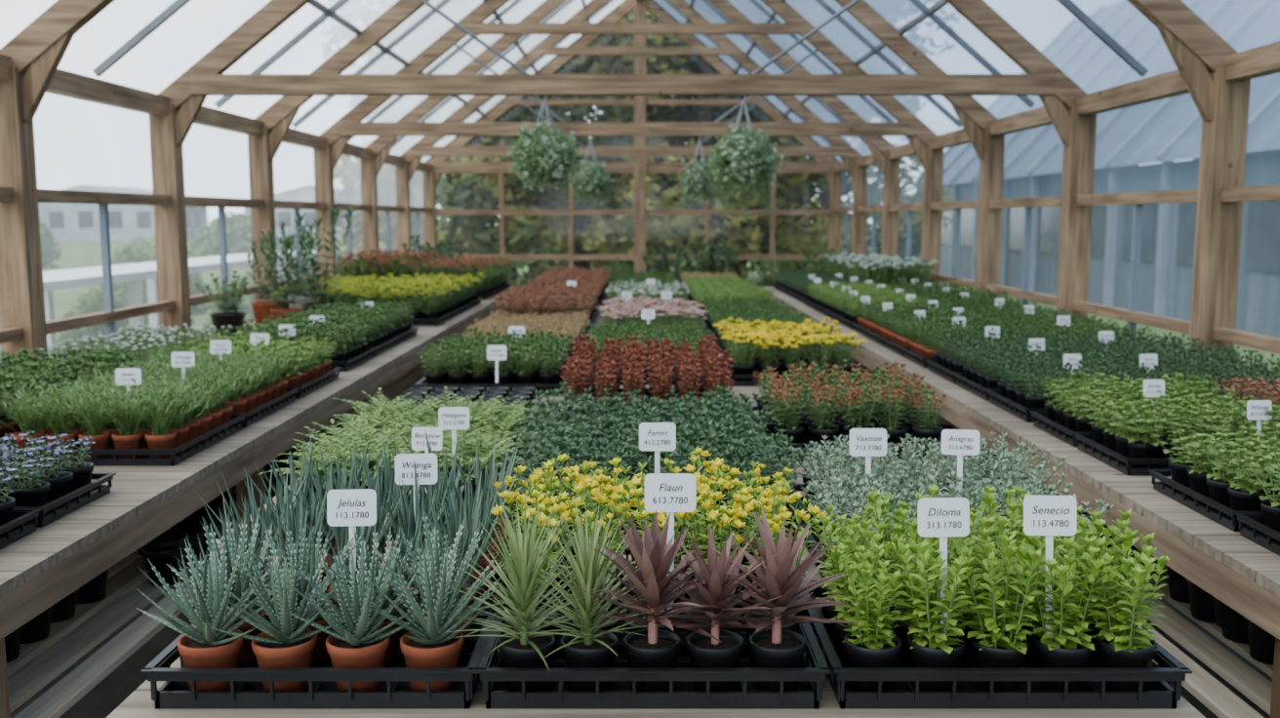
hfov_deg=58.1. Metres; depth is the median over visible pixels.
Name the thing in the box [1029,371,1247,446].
tray
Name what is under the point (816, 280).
plant label
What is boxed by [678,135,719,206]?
hanging basket
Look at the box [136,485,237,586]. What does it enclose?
pots
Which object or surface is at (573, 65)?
tree
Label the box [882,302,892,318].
plant label
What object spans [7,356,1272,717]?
floor
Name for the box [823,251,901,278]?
tray
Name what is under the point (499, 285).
tray
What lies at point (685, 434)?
tray
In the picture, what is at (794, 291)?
seedling tray
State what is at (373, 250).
tray
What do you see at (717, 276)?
tray
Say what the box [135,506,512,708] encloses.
tray
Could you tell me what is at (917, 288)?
tray
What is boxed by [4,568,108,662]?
pots
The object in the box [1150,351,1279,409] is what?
seedling tray
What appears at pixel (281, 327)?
plant label
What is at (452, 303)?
tray
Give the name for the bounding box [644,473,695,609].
plant label
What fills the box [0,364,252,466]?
seedling tray
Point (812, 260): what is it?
potted shrub
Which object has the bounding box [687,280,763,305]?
tray
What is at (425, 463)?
plant label
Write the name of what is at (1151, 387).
plant label
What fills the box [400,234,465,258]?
potted shrub
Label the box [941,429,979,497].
plant label
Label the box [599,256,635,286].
potted shrub
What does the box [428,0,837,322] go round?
framing
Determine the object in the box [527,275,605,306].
tray
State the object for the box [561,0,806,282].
tree
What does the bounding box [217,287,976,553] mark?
display table
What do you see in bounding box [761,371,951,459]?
tray
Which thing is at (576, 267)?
tray
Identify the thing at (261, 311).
dracaena
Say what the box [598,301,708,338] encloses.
tray
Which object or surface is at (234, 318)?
potted shrub
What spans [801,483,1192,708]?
tray
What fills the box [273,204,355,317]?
dracaena
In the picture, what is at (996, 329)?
plant label
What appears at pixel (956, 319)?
plant label
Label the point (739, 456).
tray
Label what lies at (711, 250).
potted shrub
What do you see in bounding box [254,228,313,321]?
dracaena
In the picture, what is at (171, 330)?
tray
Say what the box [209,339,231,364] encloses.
plant label
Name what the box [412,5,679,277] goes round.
tree
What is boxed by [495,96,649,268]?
tree
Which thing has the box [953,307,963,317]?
plant label
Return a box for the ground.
[42,240,1279,380]
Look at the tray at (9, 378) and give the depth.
4.01 m
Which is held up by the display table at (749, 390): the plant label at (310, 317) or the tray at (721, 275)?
the tray at (721, 275)
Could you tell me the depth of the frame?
7.74 m
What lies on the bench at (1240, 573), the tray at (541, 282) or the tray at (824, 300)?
the tray at (824, 300)
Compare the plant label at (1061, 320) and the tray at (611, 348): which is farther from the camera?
the plant label at (1061, 320)
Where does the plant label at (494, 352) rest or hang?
on the display table at (749, 390)
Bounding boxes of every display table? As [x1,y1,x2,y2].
[106,545,1205,717]
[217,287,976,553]
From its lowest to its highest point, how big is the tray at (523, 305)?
0.249 m
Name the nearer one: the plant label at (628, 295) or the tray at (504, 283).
the plant label at (628, 295)
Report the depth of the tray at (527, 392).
4.54 m
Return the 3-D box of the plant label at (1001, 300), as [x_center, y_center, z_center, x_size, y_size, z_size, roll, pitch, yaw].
[2.479,-0.338,7.933,0.065,0.157,0.020,0,7,0]
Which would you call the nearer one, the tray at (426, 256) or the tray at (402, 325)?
the tray at (402, 325)
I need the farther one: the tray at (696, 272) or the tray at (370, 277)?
the tray at (696, 272)
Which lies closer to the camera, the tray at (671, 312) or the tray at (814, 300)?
the tray at (671, 312)
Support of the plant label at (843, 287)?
in the tray at (824, 300)
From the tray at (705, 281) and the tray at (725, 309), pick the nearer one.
the tray at (725, 309)
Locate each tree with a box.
[333,60,550,272]
[339,57,585,280]
[347,141,526,265]
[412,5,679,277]
[422,178,531,279]
[440,0,719,286]
[445,67,624,278]
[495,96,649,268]
[505,55,713,276]
[528,4,731,282]
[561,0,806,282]
[586,18,685,272]
[607,68,723,272]
[614,2,821,281]
[653,16,960,273]
[658,95,811,264]
[667,96,878,274]
[714,62,921,271]
[747,112,956,273]
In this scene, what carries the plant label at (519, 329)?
attached to the tray at (550, 339)
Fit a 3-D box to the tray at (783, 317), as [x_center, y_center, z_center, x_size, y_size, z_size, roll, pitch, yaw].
[0.740,-0.189,7.038,0.616,0.219,0.640,0,7,0]
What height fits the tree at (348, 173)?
8.632 m
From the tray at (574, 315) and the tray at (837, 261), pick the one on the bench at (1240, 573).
the tray at (837, 261)
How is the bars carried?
attached to the frame
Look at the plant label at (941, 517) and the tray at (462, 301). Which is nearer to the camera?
the plant label at (941, 517)
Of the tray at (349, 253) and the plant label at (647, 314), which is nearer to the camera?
the plant label at (647, 314)
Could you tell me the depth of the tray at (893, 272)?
11.00 m
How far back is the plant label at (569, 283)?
10.09 m
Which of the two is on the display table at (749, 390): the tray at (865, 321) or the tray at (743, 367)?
the tray at (743, 367)
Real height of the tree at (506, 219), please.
8.192 m
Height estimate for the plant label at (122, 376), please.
0.198 m
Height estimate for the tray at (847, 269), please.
0.403 m
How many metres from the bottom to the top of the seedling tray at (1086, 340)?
0.229 m
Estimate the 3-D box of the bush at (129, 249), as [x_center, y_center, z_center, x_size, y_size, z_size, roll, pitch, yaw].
[-10.986,-2.103,25.939,2.256,1.352,2.303,-3,8,-25]
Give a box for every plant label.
[115,367,141,398]
[170,352,195,395]
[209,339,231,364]
[249,333,269,348]
[279,324,295,341]
[309,316,324,325]
[326,489,376,569]
[360,301,374,308]
[395,453,437,520]
[411,427,442,491]
[438,406,469,477]
[486,345,506,382]
[508,325,524,340]
[566,280,576,286]
[621,291,632,304]
[639,422,676,473]
[641,309,654,324]
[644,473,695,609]
[646,279,655,288]
[661,291,672,299]
[813,278,821,283]
[841,285,850,291]
[849,428,886,518]
[860,296,870,304]
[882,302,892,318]
[906,294,915,301]
[914,310,924,320]
[917,497,969,634]
[927,300,937,310]
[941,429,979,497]
[952,317,965,327]
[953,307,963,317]
[960,292,968,299]
[985,325,999,344]
[995,298,1004,309]
[1023,305,1034,314]
[1023,495,1077,634]
[1028,338,1044,360]
[1056,315,1070,325]
[1063,354,1081,388]
[1098,330,1114,355]
[1139,354,1158,379]
[1143,379,1164,425]
[1246,400,1271,438]
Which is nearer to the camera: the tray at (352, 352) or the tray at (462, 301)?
the tray at (352, 352)
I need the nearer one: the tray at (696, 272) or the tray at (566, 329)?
the tray at (566, 329)
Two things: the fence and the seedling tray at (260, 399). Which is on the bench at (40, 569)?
the seedling tray at (260, 399)
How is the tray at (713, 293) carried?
on the display table at (749, 390)
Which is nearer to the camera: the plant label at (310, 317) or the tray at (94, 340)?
the tray at (94, 340)
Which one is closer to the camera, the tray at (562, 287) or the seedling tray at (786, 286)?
the tray at (562, 287)
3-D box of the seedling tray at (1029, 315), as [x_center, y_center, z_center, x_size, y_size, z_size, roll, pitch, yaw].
[2.420,-0.215,7.259,0.616,0.218,0.508,0,7,0]
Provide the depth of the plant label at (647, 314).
6.97 m
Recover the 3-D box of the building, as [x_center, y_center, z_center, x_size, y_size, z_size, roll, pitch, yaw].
[-38.000,-10.525,83.339,10.800,3.900,9.600,0,7,0]
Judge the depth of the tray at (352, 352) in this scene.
6.04 m
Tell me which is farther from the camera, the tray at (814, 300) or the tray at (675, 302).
the tray at (814, 300)
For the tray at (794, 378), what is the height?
0.255 m
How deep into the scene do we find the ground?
27.65 m
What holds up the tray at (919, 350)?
on the bench at (1240, 573)
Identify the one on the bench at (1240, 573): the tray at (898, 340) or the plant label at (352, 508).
the tray at (898, 340)
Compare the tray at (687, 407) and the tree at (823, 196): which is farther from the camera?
the tree at (823, 196)
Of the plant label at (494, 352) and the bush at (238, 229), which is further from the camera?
the bush at (238, 229)
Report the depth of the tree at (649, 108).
22.82 m
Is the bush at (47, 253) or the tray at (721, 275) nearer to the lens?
the tray at (721, 275)
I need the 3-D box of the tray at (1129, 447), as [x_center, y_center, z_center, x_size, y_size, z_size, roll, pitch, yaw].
[1.780,0.226,3.688,0.685,0.214,0.489,0,7,0]
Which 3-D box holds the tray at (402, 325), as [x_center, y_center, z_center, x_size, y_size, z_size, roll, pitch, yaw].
[-1.803,-0.249,7.421,0.687,0.245,0.674,0,7,0]
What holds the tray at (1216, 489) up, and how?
on the bench at (1240, 573)
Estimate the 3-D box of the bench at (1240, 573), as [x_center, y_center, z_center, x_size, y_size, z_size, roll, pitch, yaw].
[2.075,0.347,6.944,1.410,0.820,12.501,0,7,0]
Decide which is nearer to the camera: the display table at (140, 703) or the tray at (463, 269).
the display table at (140, 703)
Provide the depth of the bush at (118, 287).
15.05 m
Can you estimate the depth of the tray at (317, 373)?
5.23 m
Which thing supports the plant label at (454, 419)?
in the tray at (342, 449)
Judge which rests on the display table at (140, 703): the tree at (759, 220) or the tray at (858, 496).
the tray at (858, 496)
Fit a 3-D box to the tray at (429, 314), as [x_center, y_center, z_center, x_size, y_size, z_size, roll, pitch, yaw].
[-1.813,-0.415,8.599,0.893,0.289,0.673,0,7,0]
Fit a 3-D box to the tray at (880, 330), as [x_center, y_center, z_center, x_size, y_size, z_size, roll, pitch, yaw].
[1.784,-0.225,7.261,0.624,0.237,0.540,0,7,0]
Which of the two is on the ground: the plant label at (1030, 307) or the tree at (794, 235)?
the tree at (794, 235)
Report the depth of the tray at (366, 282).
9.72 m
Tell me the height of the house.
4.100 m
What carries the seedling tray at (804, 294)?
on the bench at (1240, 573)
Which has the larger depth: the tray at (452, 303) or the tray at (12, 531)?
the tray at (452, 303)
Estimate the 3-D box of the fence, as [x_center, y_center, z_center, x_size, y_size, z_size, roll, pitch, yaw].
[-4.300,-0.186,10.052,0.800,1.240,10.000,0,7,0]
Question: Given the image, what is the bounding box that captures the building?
[38,184,207,241]
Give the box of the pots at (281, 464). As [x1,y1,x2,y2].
[263,424,352,498]
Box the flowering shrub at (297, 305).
[283,261,329,320]
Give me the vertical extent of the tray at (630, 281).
0.216 m
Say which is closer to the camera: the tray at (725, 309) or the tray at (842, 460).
the tray at (842, 460)
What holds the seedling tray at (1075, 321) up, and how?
on the bench at (1240, 573)
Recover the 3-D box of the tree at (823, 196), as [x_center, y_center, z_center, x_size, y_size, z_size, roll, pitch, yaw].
[3.787,-5.591,24.527,5.209,8.632,4.923,4,8,30]
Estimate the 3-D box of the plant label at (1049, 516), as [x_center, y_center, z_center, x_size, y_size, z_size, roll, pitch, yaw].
[0.675,0.353,1.897,0.086,0.255,0.031,0,7,2]
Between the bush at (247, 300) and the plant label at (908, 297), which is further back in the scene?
the bush at (247, 300)
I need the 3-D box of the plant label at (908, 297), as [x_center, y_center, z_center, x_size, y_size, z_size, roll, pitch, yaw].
[1.964,-0.390,8.350,0.065,0.157,0.020,0,7,0]
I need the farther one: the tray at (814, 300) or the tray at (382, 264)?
the tray at (382, 264)
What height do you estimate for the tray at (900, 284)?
0.246 m
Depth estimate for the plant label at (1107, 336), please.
5.63 m
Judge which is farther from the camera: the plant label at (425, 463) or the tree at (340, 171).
the tree at (340, 171)
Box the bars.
[92,0,1148,347]
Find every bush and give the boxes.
[39,217,62,259]
[40,231,58,269]
[55,290,149,359]
[68,279,196,340]
[91,251,209,315]
[111,236,206,289]
[187,211,279,267]
[201,271,254,332]
[276,232,347,283]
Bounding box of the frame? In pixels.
[0,0,1279,365]
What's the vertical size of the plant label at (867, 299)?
0.157 m
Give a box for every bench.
[0,286,519,717]
[760,286,1279,717]
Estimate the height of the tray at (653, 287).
0.241 m
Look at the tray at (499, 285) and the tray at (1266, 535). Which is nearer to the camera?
the tray at (1266, 535)
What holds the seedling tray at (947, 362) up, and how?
on the bench at (1240, 573)
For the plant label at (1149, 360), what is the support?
in the seedling tray at (1017, 398)
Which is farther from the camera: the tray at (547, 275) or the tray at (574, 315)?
the tray at (547, 275)
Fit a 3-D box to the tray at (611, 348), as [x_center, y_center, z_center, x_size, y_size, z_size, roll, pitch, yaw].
[0.030,0.044,4.887,0.676,0.282,0.546,0,7,0]
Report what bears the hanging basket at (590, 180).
hanging from the frame
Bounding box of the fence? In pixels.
[0,250,339,361]
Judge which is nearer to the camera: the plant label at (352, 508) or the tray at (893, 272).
the plant label at (352, 508)
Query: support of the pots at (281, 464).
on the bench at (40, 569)
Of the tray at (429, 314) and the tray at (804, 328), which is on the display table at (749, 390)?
the tray at (804, 328)
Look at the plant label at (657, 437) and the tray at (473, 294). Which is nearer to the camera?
the plant label at (657, 437)
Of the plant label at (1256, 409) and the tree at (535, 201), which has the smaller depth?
the plant label at (1256, 409)
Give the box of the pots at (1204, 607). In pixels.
[935,424,1275,665]
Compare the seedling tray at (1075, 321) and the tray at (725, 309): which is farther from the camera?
the tray at (725, 309)
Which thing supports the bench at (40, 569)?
on the floor
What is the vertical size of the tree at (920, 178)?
8.192 m
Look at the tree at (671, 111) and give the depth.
30.04 m
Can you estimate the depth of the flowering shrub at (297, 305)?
8.56 m
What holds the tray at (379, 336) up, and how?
on the bench at (40, 569)
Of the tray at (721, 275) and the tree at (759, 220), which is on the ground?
the tree at (759, 220)
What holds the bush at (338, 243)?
on the ground
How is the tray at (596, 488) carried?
on the display table at (140, 703)
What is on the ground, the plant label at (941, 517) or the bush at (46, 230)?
the bush at (46, 230)
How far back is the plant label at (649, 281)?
10.39 m
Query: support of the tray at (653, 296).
on the display table at (749, 390)
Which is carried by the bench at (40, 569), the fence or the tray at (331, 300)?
the tray at (331, 300)
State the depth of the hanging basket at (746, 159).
7.68 m
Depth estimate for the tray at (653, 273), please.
11.91 m
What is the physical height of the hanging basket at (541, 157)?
0.679 m
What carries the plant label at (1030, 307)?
in the seedling tray at (1029, 315)
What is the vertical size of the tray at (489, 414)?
0.212 m
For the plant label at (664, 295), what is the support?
on the display table at (749, 390)
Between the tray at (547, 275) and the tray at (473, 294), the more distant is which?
the tray at (547, 275)
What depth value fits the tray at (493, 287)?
11.62 m
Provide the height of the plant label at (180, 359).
0.208 m
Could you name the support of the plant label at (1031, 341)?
attached to the seedling tray at (978, 379)
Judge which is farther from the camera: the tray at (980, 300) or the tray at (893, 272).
the tray at (893, 272)
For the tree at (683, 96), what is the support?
on the ground
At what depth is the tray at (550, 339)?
5.62 m
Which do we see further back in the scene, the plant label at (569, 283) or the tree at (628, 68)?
the tree at (628, 68)
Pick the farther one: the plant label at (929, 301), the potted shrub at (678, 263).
the potted shrub at (678, 263)
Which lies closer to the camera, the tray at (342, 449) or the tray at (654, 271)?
the tray at (342, 449)
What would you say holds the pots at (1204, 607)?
on the bench at (1240, 573)
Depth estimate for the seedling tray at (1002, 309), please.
7.75 m
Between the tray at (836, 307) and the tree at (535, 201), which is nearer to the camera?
the tray at (836, 307)
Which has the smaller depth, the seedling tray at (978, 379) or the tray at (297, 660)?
the tray at (297, 660)
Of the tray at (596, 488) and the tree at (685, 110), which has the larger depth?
the tree at (685, 110)
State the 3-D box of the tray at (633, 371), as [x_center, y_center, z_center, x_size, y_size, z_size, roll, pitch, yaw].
[0.030,0.111,4.341,0.676,0.282,0.546,0,7,0]
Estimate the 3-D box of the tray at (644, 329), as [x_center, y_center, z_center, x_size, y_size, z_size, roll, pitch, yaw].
[0.044,-0.095,6.274,0.704,0.220,0.648,0,7,0]
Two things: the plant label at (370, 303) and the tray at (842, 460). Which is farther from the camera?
the plant label at (370, 303)
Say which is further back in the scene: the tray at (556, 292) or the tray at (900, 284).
the tray at (900, 284)
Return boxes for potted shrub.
[194,270,249,339]
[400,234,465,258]
[540,260,570,272]
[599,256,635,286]
[640,244,692,285]
[681,237,740,275]
[743,250,797,286]
[798,241,853,274]
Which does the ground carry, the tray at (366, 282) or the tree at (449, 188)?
the tree at (449, 188)
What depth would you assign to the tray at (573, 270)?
11.83 m
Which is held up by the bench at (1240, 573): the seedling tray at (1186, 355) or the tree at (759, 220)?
the seedling tray at (1186, 355)
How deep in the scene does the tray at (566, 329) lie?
6.46 m
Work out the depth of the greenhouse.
19.30 m
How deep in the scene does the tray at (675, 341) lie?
5.68 m
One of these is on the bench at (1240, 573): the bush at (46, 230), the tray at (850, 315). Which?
the tray at (850, 315)
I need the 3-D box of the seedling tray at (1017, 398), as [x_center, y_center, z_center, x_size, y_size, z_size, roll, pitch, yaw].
[1.781,0.101,4.637,0.644,0.229,0.536,0,7,0]
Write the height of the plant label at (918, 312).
0.157 m
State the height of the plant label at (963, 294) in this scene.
0.157 m
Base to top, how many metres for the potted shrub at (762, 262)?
0.659 m
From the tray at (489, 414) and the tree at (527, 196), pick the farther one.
the tree at (527, 196)
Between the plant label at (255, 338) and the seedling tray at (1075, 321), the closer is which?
the plant label at (255, 338)
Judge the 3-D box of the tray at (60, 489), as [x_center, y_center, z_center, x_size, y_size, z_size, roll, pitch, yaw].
[-1.801,0.301,3.094,0.598,0.208,0.427,0,7,0]
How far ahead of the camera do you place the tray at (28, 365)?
4.57 m
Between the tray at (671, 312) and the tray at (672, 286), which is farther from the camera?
the tray at (672, 286)
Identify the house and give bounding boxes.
[243,185,359,239]
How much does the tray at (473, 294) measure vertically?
0.289 m
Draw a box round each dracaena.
[245,236,289,326]
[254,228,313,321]
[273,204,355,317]
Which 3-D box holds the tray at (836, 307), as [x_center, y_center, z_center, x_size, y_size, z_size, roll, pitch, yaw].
[1.777,-0.426,8.904,0.646,0.236,0.596,0,7,-2]
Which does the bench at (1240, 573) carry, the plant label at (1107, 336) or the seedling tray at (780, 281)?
the seedling tray at (780, 281)
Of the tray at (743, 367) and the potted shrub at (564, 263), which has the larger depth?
the potted shrub at (564, 263)
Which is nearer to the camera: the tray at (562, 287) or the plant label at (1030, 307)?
the plant label at (1030, 307)
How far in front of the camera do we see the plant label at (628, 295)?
8.61 m
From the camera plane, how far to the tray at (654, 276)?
11.36 m
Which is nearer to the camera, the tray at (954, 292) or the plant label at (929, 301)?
the plant label at (929, 301)
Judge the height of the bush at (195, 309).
1.172 m
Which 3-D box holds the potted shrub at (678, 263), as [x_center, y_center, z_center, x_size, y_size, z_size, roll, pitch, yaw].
[0.371,-1.031,13.985,0.594,0.738,0.604,6,10,42]
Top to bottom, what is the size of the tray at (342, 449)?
0.212 m
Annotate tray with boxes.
[0,347,147,411]
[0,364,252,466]
[0,370,75,443]
[0,430,116,527]
[0,466,42,549]
[40,332,194,380]
[83,337,306,427]
[96,322,235,354]
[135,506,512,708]
[175,330,341,399]
[227,318,376,371]
[260,414,529,510]
[269,306,399,357]
[271,280,359,309]
[300,299,419,344]
[306,277,372,302]
[320,274,385,283]
[320,385,540,474]
[329,282,457,325]
[330,251,425,279]
[340,251,428,277]
[351,279,466,319]
[352,249,436,276]
[362,248,446,261]
[368,276,477,313]
[383,272,486,307]
[387,386,543,425]
[407,259,497,300]
[414,335,569,396]
[421,257,505,296]
[431,255,511,292]
[434,326,572,379]
[440,254,516,290]
[442,489,858,708]
[462,317,589,361]
[474,310,591,341]
[488,291,596,329]
[489,446,827,642]
[495,422,807,537]
[499,286,598,322]
[506,399,792,493]
[508,281,600,316]
[519,381,775,461]
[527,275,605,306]
[537,271,608,298]
[541,268,610,294]
[546,266,611,288]
[560,346,734,417]
[564,333,731,399]
[579,329,715,380]
[584,320,712,363]
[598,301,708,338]
[600,295,704,327]
[604,287,689,317]
[607,279,676,300]
[607,282,687,305]
[609,279,685,300]
[612,275,678,284]
[613,272,675,280]
[615,270,674,289]
[680,270,737,288]
[680,273,739,294]
[682,274,749,299]
[685,278,756,300]
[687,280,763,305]
[692,286,776,319]
[698,295,785,329]
[703,301,798,337]
[709,309,812,350]
[711,317,843,368]
[720,327,866,386]
[749,357,919,433]
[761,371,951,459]
[772,268,834,290]
[779,270,844,295]
[786,273,854,299]
[789,431,1066,537]
[796,276,864,304]
[799,456,1118,583]
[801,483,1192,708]
[804,280,883,310]
[814,284,897,316]
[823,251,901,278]
[824,288,915,321]
[832,253,911,280]
[836,291,928,329]
[840,254,924,283]
[846,257,937,287]
[851,299,955,337]
[865,304,979,346]
[881,311,1005,356]
[883,280,963,298]
[891,283,982,296]
[900,316,1034,367]
[905,287,1003,304]
[920,289,1027,312]
[924,326,1079,383]
[948,300,1049,322]
[952,337,1125,400]
[969,306,1080,332]
[985,353,1180,422]
[995,312,1116,345]
[1022,321,1157,359]
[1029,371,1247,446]
[1054,326,1214,366]
[1072,393,1279,476]
[1095,337,1275,381]
[1147,420,1279,531]
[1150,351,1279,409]
[1212,375,1279,431]
[1233,451,1279,556]
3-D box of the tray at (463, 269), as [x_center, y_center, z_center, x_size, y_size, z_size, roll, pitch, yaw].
[-1.798,-0.779,11.178,0.867,0.383,0.683,0,7,0]
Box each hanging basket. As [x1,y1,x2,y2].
[506,94,582,195]
[568,135,613,206]
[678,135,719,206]
[707,94,784,220]
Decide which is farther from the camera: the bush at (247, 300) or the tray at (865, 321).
the bush at (247, 300)
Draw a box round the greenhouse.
[912,0,1279,337]
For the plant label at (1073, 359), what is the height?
0.159 m
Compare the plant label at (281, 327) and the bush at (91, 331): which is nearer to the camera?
the plant label at (281, 327)
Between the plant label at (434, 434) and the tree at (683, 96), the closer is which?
the plant label at (434, 434)
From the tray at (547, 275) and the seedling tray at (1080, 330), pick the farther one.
the tray at (547, 275)
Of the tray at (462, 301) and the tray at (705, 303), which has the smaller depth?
the tray at (705, 303)
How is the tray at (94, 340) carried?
on the bench at (40, 569)
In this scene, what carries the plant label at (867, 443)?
attached to the tray at (858, 496)
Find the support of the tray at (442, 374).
on the display table at (749, 390)
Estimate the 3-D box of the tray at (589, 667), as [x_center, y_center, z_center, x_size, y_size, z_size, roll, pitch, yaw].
[0.010,0.379,1.883,0.688,0.348,0.341,0,7,0]

